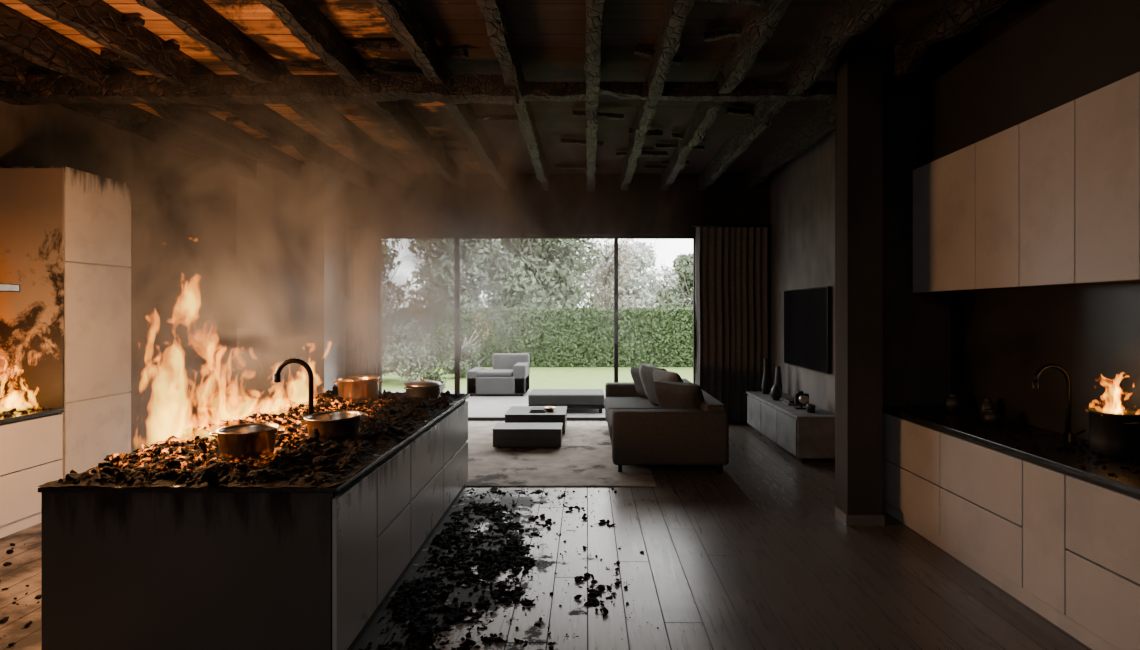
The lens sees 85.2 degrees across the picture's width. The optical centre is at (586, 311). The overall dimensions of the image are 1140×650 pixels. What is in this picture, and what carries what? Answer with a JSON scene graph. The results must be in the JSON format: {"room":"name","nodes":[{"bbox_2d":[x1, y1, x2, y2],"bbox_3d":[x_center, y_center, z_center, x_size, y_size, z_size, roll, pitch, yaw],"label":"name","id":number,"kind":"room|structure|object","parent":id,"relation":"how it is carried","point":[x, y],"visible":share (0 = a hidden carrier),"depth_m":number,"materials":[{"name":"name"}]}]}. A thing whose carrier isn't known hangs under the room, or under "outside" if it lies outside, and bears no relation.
{"room":"fire-damaged room","nodes":[
{"label":"fire-damaged room","id":0,"kind":"room"},
{"bbox_2d":[0,102,236,451],"bbox_3d":[-5.100,-0.225,3.325,0.200,3.850,13.050,0,0,0],"label":"wall","id":1,"kind":"structure","parent":0,"point":[183,267],"depth_m":7.41,"materials":[{"name":"beige paint"}]},
{"bbox_2d":[0,283,19,291],"bbox_3d":[-4.755,-0.930,4.425,0.480,1.540,1.050,0,0,0],"label":"range hood","id":2,"kind":"object","parent":1,"relation":"attached to","point":[3,287],"visible":1,"depth_m":4.86,"materials":[{"name":"silver metal"}]},
{"bbox_2d":[237,161,345,418],"bbox_3d":[-4.375,-0.225,9.250,1.250,3.850,0.800,0,0,0],"label":"wall panel","id":3,"kind":"object","parent":1,"relation":"attached to","point":[291,236],"depth_m":8.85,"materials":[{"name":"beige"}]},
{"bbox_2d":[100,0,759,168],"bbox_3d":[-1.221,-2.087,5.995,6.479,0.123,5.993,0,0,0],"label":"batten","id":4,"kind":"object","parent":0,"point":[714,36],"depth_m":5.25,"materials":[{"name":"brown wood"}]},
{"bbox_2d":[0,0,1009,191],"bbox_3d":[-1.118,-2.010,4.318,7.444,0.275,10.671,0,0,0],"label":"beams","id":5,"kind":"structure","parent":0,"point":[27,46],"depth_m":5.05,"materials":[{"name":"brown wood"}]},
{"bbox_2d":[0,0,1042,173],"bbox_3d":[-0.925,-2.200,3.325,8.550,0.100,13.050,0,0,0],"label":"ceiling","id":6,"kind":"structure","parent":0,"point":[549,35],"depth_m":5.24,"materials":[{"name":"brown wood"}]},
{"bbox_2d":[0,75,836,105],"bbox_3d":[-1.399,-1.903,5.378,7.217,0.239,0.392,0,0,0],"label":"beams","id":7,"kind":"structure","parent":6,"relation":"attached to","point":[40,90],"depth_m":5.21,"materials":[{"name":"brown wood"}]},
{"bbox_2d":[0,421,1091,649],"bbox_3d":[-0.925,1.750,3.305,8.550,0.100,13.010,0,0,0],"label":"floor","id":8,"kind":"structure","parent":0,"point":[755,554],"depth_m":3.98,"materials":[{"name":"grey wood"}]},
{"bbox_2d":[0,408,63,537],"bbox_3d":[-4.675,1.250,3.085,0.640,0.900,4.170,0,0,0],"label":"base cabinet","id":9,"kind":"object","parent":8,"relation":"on","point":[30,443],"visible":0.77,"depth_m":4.84,"materials":[{"name":"paint"}]},
{"bbox_2d":[0,406,51,416],"bbox_3d":[-4.670,0.780,4.360,0.586,0.047,1.537,0,0,0],"label":"rubble","id":10,"kind":"object","parent":9,"relation":"on","point":[7,412],"visible":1,"depth_m":4.90,"materials":[{"name":"brown"}]},
{"bbox_2d":[0,166,130,478],"bbox_3d":[-4.683,0.240,5.570,0.625,2.920,0.760,0,0,0],"label":"tall cabinet","id":11,"kind":"object","parent":8,"relation":"on","point":[96,416],"visible":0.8,"depth_m":5.52,"materials":[{"name":"paint"}]},
{"bbox_2d":[0,168,63,407],"bbox_3d":[-4.684,-0.200,5.180,0.621,2.000,0.016,0,0,0],"label":"backsplash","id":12,"kind":"structure","parent":11,"relation":"attached to","point":[31,199],"depth_m":5.17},
{"bbox_2d":[38,395,468,649],"bbox_3d":[-1.826,1.252,4.425,1.368,0.897,3.190,0,0,0],"label":"kitchen island","id":13,"kind":"object","parent":8,"relation":"on","point":[159,567],"visible":0.91,"depth_m":2.84,"materials":[{"name":"paint"}]},
{"bbox_2d":[38,385,468,487],"bbox_3d":[-1.830,0.746,4.423,1.379,0.136,3.198,0,0,0],"label":"rubble","id":14,"kind":"object","parent":13,"relation":"on","point":[193,458],"visible":0.76,"depth_m":3.39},
{"bbox_2d":[209,423,285,460],"bbox_3d":[-1.859,0.712,3.400,0.315,0.156,0.315,0,0,30],"label":"cooking pot","id":15,"kind":"object","parent":14,"relation":"on","point":[239,442],"visible":0.99,"depth_m":3.30,"materials":[{"name":"metal"}]},
{"bbox_2d":[273,358,313,428],"bbox_3d":[-1.945,0.552,4.200,0.356,0.477,0.064,0,0,0],"label":"kitchen faucet","id":16,"kind":"object","parent":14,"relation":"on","point":[277,376],"visible":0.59,"depth_m":4.19,"materials":[{"name":"black metal"}]},
{"bbox_2d":[298,410,367,440],"bbox_3d":[-1.613,0.722,3.947,0.347,0.144,0.347,0,0,12],"label":"cooking pot","id":17,"kind":"object","parent":14,"relation":"on","point":[337,424],"visible":0.94,"depth_m":3.85,"materials":[{"name":"metal"}]},
{"bbox_2d":[333,375,383,401],"bbox_3d":[-2.032,0.687,5.516,0.370,0.213,0.370,0,0,44],"label":"cooking pot","id":18,"kind":"object","parent":14,"relation":"on","point":[361,387],"visible":0.88,"depth_m":5.38,"materials":[{"name":"orange metal"}]},
{"bbox_2d":[404,376,441,398],"bbox_3d":[-1.520,0.693,5.747,0.334,0.202,0.334,0,0,-7],"label":"cooking pot","id":19,"kind":"object","parent":14,"relation":"on","point":[422,388],"visible":0.98,"depth_m":5.63,"materials":[{"name":"metal"}]},
{"bbox_2d":[0,487,658,649],"bbox_3d":[-1.827,1.677,3.951,4.796,0.070,4.120,0,0,0],"label":"debris","id":20,"kind":"object","parent":8,"relation":"on","point":[420,626],"visible":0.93,"depth_m":3.90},
{"bbox_2d":[466,423,656,486],"bbox_3d":[-0.610,1.692,7.735,2.580,0.013,3.430,0,0,0],"label":"rug","id":21,"kind":"object","parent":8,"relation":"on","point":[583,458],"visible":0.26,"depth_m":6.90,"materials":[{"name":"fabric"}]},
{"bbox_2d":[492,423,562,447],"bbox_3d":[-0.740,1.562,7.835,0.852,0.248,0.442,0,0,0],"label":"coffee table","id":22,"kind":"object","parent":21,"relation":"on","point":[505,435],"visible":1,"depth_m":7.62,"materials":[{"name":"brown wood"}]},
{"bbox_2d":[504,406,566,433],"bbox_3d":[-0.710,1.542,8.825,0.832,0.288,0.762,0,0,0],"label":"coffee table","id":23,"kind":"object","parent":21,"relation":"on","point":[515,414],"visible":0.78,"depth_m":8.45,"materials":[{"name":"brown wood"}]},
{"bbox_2d":[529,407,545,412],"bbox_3d":[-0.690,1.379,8.740,0.220,0.038,0.280,0,0,0],"label":"book stack","id":24,"kind":"object","parent":23,"relation":"on","point":[533,409],"visible":0.9,"depth_m":8.65,"materials":[{"name":"paper"}]},
{"bbox_2d":[545,406,554,411],"bbox_3d":[-0.520,1.371,8.750,0.160,0.055,0.160,0,0,0],"label":"bowl","id":25,"kind":"object","parent":23,"relation":"on","point":[548,408],"visible":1,"depth_m":8.71,"materials":[{"name":"ceramic"}]},
{"bbox_2d":[604,363,728,472],"bbox_3d":[0.870,1.199,7.860,1.240,1.002,2.780,0,0,0],"label":"sofa","id":26,"kind":"object","parent":8,"relation":"on","point":[660,417],"visible":1,"depth_m":6.47,"materials":[{"name":"fabric"}]},
{"bbox_2d":[746,391,834,462],"bbox_3d":[2.587,1.433,8.015,0.495,0.535,2.210,0,0,0],"label":"media console","id":27,"kind":"object","parent":8,"relation":"on","point":[807,437],"visible":0.88,"depth_m":7.12,"materials":[{"name":"wood"}]},
{"bbox_2d":[761,358,769,393],"bbox_3d":[2.550,0.915,8.850,0.120,0.500,0.120,0,0,0],"label":"vase","id":28,"kind":"object","parent":27,"relation":"on","point":[765,386],"visible":1,"depth_m":8.82,"materials":[{"name":"ceramic"}]},
{"bbox_2d":[770,385,781,400],"bbox_3d":[2.500,1.065,8.200,0.150,0.200,0.150,0,0,0],"label":"vase","id":29,"kind":"object","parent":27,"relation":"on","point":[776,394],"visible":1,"depth_m":8.15,"materials":[{"name":"ceramic"}]},
{"bbox_2d":[774,366,781,396],"bbox_3d":[2.620,0.955,8.500,0.110,0.420,0.110,0,0,0],"label":"vase","id":30,"kind":"object","parent":27,"relation":"on","point":[778,380],"visible":0.62,"depth_m":8.46,"materials":[{"name":"ceramic"}]},
{"bbox_2d":[782,399,805,405],"bbox_3d":[2.610,1.137,7.825,0.220,0.055,0.250,0,0,0],"label":"book stack","id":31,"kind":"object","parent":27,"relation":"on","point":[790,402],"visible":0.56,"depth_m":7.72,"materials":[{"name":"paper"}]},
{"bbox_2d":[794,391,808,408],"bbox_3d":[2.580,1.058,7.428,0.160,0.215,0.145,0,0,0],"label":"ornament","id":32,"kind":"object","parent":27,"relation":"on","point":[800,398],"visible":0.92,"depth_m":7.42,"materials":[{"name":"black metal"}]},
{"bbox_2d":[806,404,814,412],"bbox_3d":[2.600,1.120,7.200,0.100,0.090,0.100,0,0,0],"label":"candle jar","id":33,"kind":"object","parent":27,"relation":"on","point":[810,408],"visible":1,"depth_m":7.16,"materials":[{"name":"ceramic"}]},
{"bbox_2d":[837,43,882,514],"bbox_3d":[2.220,-0.225,5.145,0.280,3.850,0.390,0,0,0],"label":"wall column","id":34,"kind":"structure","parent":8,"relation":"on","point":[859,65],"depth_m":4.95,"materials":[{"name":"black paint"}]},
{"bbox_2d":[835,507,884,525],"bbox_3d":[2.217,1.660,5.048,0.305,0.080,0.225,0,0,0],"label":"baseboard","id":35,"kind":"structure","parent":34,"relation":"attached to","point":[848,520],"depth_m":4.93,"materials":[{"name":"paint"}]},
{"bbox_2d":[835,62,952,504],"bbox_3d":[2.675,-0.225,5.420,0.950,3.850,0.160,0,0,0],"label":"wall partition","id":36,"kind":"structure","parent":8,"relation":"on","point":[916,326],"depth_m":5.34,"materials":[{"name":"black paint"}]},
{"bbox_2d":[883,405,1139,649],"bbox_3d":[2.822,1.250,2.816,0.645,0.900,5.032,0,0,0],"label":"base cabinet","id":37,"kind":"object","parent":8,"relation":"on","point":[1060,537],"visible":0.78,"depth_m":3.58,"materials":[{"name":"paint"}]},
{"bbox_2d":[944,393,960,411],"label":"jars","id":38,"kind":"object","parent":37,"relation":"on","point":[952,403],"depth_m":4.96,"materials":[{"name":"glass"}]},
{"bbox_2d":[979,398,998,424],"label":"jars","id":39,"kind":"object","parent":37,"relation":"on","point":[988,414],"depth_m":4.45,"materials":[{"name":"glass"}]},
{"bbox_2d":[894,403,1139,480],"bbox_3d":[2.803,0.788,3.342,0.632,0.030,3.917,0,0,0],"label":"rubble","id":40,"kind":"object","parent":37,"relation":"on","point":[1035,448],"visible":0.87,"depth_m":3.83,"materials":[{"name":"black"}]},
{"bbox_2d":[1032,364,1084,443],"bbox_3d":[2.892,0.558,3.800,0.322,0.484,0.064,0,0,0],"label":"kitchen faucet","id":41,"kind":"object","parent":37,"relation":"on","point":[1068,435],"visible":0.99,"depth_m":3.79,"materials":[{"name":"black metal"}]},
{"bbox_2d":[1086,407,1139,457],"bbox_3d":[2.976,0.677,3.494,0.259,0.253,0.259,0,0,-45],"label":"stock pot","id":42,"kind":"object","parent":37,"relation":"on","point":[1113,431],"visible":1,"depth_m":3.42,"materials":[{"name":"metal"}]},
{"bbox_2d":[346,174,769,382],"bbox_3d":[-1.075,-0.225,9.750,7.850,3.850,0.200,0,0,0],"label":"wall","id":43,"kind":"structure","parent":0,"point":[435,207],"depth_m":9.65,"materials":[{"name":"grey paint"}]},
{"bbox_2d":[342,225,380,376],"bbox_3d":[-3.470,0.176,9.510,0.600,3.019,0.104,0,0,0],"label":"curtain","id":44,"kind":"object","parent":43,"relation":"hanging from","point":[360,239],"visible":0.73,"depth_m":9.51,"materials":[{"name":"fabric"}]},
{"bbox_2d":[377,235,695,420],"bbox_3d":[-0.780,0.250,9.725,5.000,2.900,0.090,0,0,0],"label":"window","id":45,"kind":"structure","parent":43,"relation":"in","point":[457,343],"depth_m":9.70,"materials":[{"name":"metal"}]},
{"bbox_2d":[692,225,771,421],"bbox_3d":[2.220,0.176,9.510,1.220,3.019,0.120,0,0,0],"label":"curtain","id":46,"kind":"object","parent":43,"relation":"hanging from","point":[731,261],"visible":0.92,"depth_m":9.51,"materials":[{"name":"fabric"}]},
{"bbox_2d":[770,128,834,413],"bbox_3d":[3.100,-0.225,7.675,0.500,3.850,4.350,0,0,0],"label":"wall","id":47,"kind":"structure","parent":0,"point":[802,192],"depth_m":8.12,"materials":[{"name":"grey paint"}]},
{"bbox_2d":[784,286,829,373],"bbox_3d":[2.817,0.210,7.990,0.064,1.020,1.580,0,0,0],"label":"television","id":48,"kind":"object","parent":47,"relation":"attached to","point":[806,311],"visible":1,"depth_m":7.79,"materials":[{"name":"black metal"}]},
{"bbox_2d":[953,0,1139,292],"bbox_3d":[3.250,-0.225,1.150,0.200,3.850,8.700,0,0,0],"label":"wall","id":49,"kind":"structure","parent":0,"point":[1044,2],"depth_m":4.66,"materials":[{"name":"black"}]},
{"bbox_2d":[913,72,1139,292],"bbox_3d":[2.972,-0.693,3.368,0.345,1.055,3.935,0,0,0],"label":"upper cabinet","id":50,"kind":"object","parent":49,"relation":"attached to","point":[1051,198],"depth_m":3.83,"materials":[{"name":"beige wood"}]},
{"bbox_2d":[916,0,1139,168],"bbox_3d":[2.989,-1.560,3.368,0.318,0.660,3.935,0,0,0],"label":"soffit","id":51,"kind":"object","parent":49,"relation":"attached to","point":[1066,51],"depth_m":3.96,"materials":[{"name":"black paint"}]},
{"bbox_2d":[951,283,1139,439],"bbox_3d":[3.139,0.317,2.817,0.018,0.966,5.035,0,0,0],"label":"backsplash","id":52,"kind":"structure","parent":49,"relation":"attached to","point":[1000,339],"depth_m":4.21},
{"label":"outside","id":53,"kind":"structure","parent":0,"visible":0},
{"bbox_2d":[382,367,692,389],"bbox_3d":[0.000,1.790,36.800,50.000,0.100,46.400,0,0,0],"label":"lawn","id":54,"kind":"structure","parent":53,"point":[539,377],"depth_m":16.47,"materials":[{"name":"green plant"}]},
{"bbox_2d":[382,239,405,307],"bbox_3d":[-9.128,-1.888,26.062,3.801,7.266,3.859,0,0,17],"label":"birch tree","id":55,"kind":"object","parent":54,"relation":"on","point":[385,249],"visible":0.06,"depth_m":25.49,"materials":[{"name":"green plant"}]},
{"bbox_2d":[382,281,411,375],"bbox_3d":[-5.283,0.318,15.593,1.889,2.858,1.951,0,0,0],"label":"shrub","id":56,"kind":"object","parent":54,"relation":"on","point":[387,311],"visible":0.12,"depth_m":15.59,"materials":[{"name":"green plant"}]},
{"bbox_2d":[382,310,441,384],"bbox_3d":[-4.245,0.857,14.881,1.371,1.788,1.439,0,0,33],"label":"shrub","id":57,"kind":"object","parent":54,"relation":"on","point":[409,355],"visible":0.97,"depth_m":14.60,"materials":[{"name":"green plant"}]},
{"bbox_2d":[401,239,512,310],"bbox_3d":[-5.210,-1.303,24.203,3.718,6.098,4.162,0,0,-42],"label":"oak tree","id":58,"kind":"object","parent":54,"relation":"on","point":[477,256],"visible":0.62,"depth_m":23.18,"materials":[{"name":"green plant"}]},
{"bbox_2d":[441,329,481,377],"bbox_3d":[-3.308,1.114,16.448,0.939,1.282,1.218,0,0,43],"label":"shrub","id":59,"kind":"object","parent":54,"relation":"on","point":[466,364],"visible":0.72,"depth_m":16.39,"materials":[{"name":"green plant"}]},
{"bbox_2d":[424,239,505,307],"bbox_3d":[-6.000,-2.060,30.977,4.290,7.609,4.671,0,0,-18],"label":"birch tree","id":60,"kind":"object","parent":54,"relation":"on","point":[484,298],"visible":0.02,"depth_m":30.56,"materials":[{"name":"green plant"}]},
{"bbox_2d":[382,307,692,366],"bbox_3d":[0.000,0.771,20.012,28.000,1.938,1.294,0,0,0],"label":"hedge","id":61,"kind":"object","parent":54,"relation":"on","point":[553,336],"visible":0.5,"depth_m":19.50,"materials":[{"name":"green plant"}]},
{"bbox_2d":[477,239,601,308],"bbox_3d":[-1.872,-1.655,24.942,4.560,6.802,5.013,0,0,40],"label":"oak tree","id":62,"kind":"object","parent":54,"relation":"on","point":[540,280],"visible":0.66,"depth_m":23.99,"materials":[{"name":"green plant"}]},
{"bbox_2d":[489,239,596,307],"bbox_3d":[-2.463,-2.160,33.912,6.060,7.812,6.307,0,0,0],"label":"birch tree","id":63,"kind":"object","parent":54,"relation":"on","point":[508,253],"visible":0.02,"depth_m":33.84,"materials":[{"name":"green plant"}]},
{"bbox_2d":[577,239,639,307],"bbox_3d":[0.867,-1.052,28.541,3.277,5.593,3.089,0,0,0],"label":"bare tree","id":64,"kind":"object","parent":54,"relation":"on","point":[607,273],"visible":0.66,"depth_m":28.28,"materials":[{"name":"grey plant"}]},
{"bbox_2d":[586,239,657,310],"bbox_3d":[2.175,-1.632,37.211,4.894,6.758,5.678,0,0,0],"label":"birch tree","id":65,"kind":"object","parent":54,"relation":"on","point":[646,298],"visible":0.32,"depth_m":36.52,"materials":[{"name":"green plant"}]},
{"bbox_2d":[636,262,692,307],"bbox_3d":[5.581,-1.115,42.205,5.639,5.728,5.421,0,0,10],"label":"birch tree","id":66,"kind":"object","parent":54,"relation":"on","point":[668,275],"visible":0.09,"depth_m":40.98,"materials":[{"name":"green plant"}]},
{"bbox_2d":[653,252,692,310],"bbox_3d":[4.416,-0.446,25.052,3.487,4.387,2.981,0,0,0],"label":"tree","id":67,"kind":"object","parent":54,"relation":"on","point":[683,264],"visible":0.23,"depth_m":24.42,"materials":[{"name":"green plant"}]},
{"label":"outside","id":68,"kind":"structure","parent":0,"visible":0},
{"bbox_2d":[382,390,604,416],"bbox_3d":[-1.000,1.770,11.725,16.000,0.100,3.750,0,0,0],"label":"patio","id":69,"kind":"structure","parent":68,"point":[479,405],"depth_m":11.40,"materials":[{"name":"stone"}]},
{"bbox_2d":[411,365,448,393],"bbox_3d":[-3.046,1.374,12.168,0.786,0.692,0.720,0,0,0],"label":"planter","id":70,"kind":"object","parent":69,"relation":"on","point":[429,376],"visible":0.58,"depth_m":12.12,"materials":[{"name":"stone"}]},
{"bbox_2d":[467,353,529,395],"bbox_3d":[-1.850,1.310,13.075,1.200,0.820,0.950,0,0,0],"label":"armchair","id":71,"kind":"object","parent":69,"relation":"on","point":[510,373],"visible":1,"depth_m":12.60,"materials":[{"name":"fabric"}]},
{"bbox_2d":[528,389,604,412],"bbox_3d":[-0.350,1.560,10.900,1.300,0.320,0.800,0,0,0],"label":"daybed","id":72,"kind":"object","parent":69,"relation":"on","point":[571,398],"visible":0.86,"depth_m":10.50,"materials":[{"name":"fabric"}]}
]}

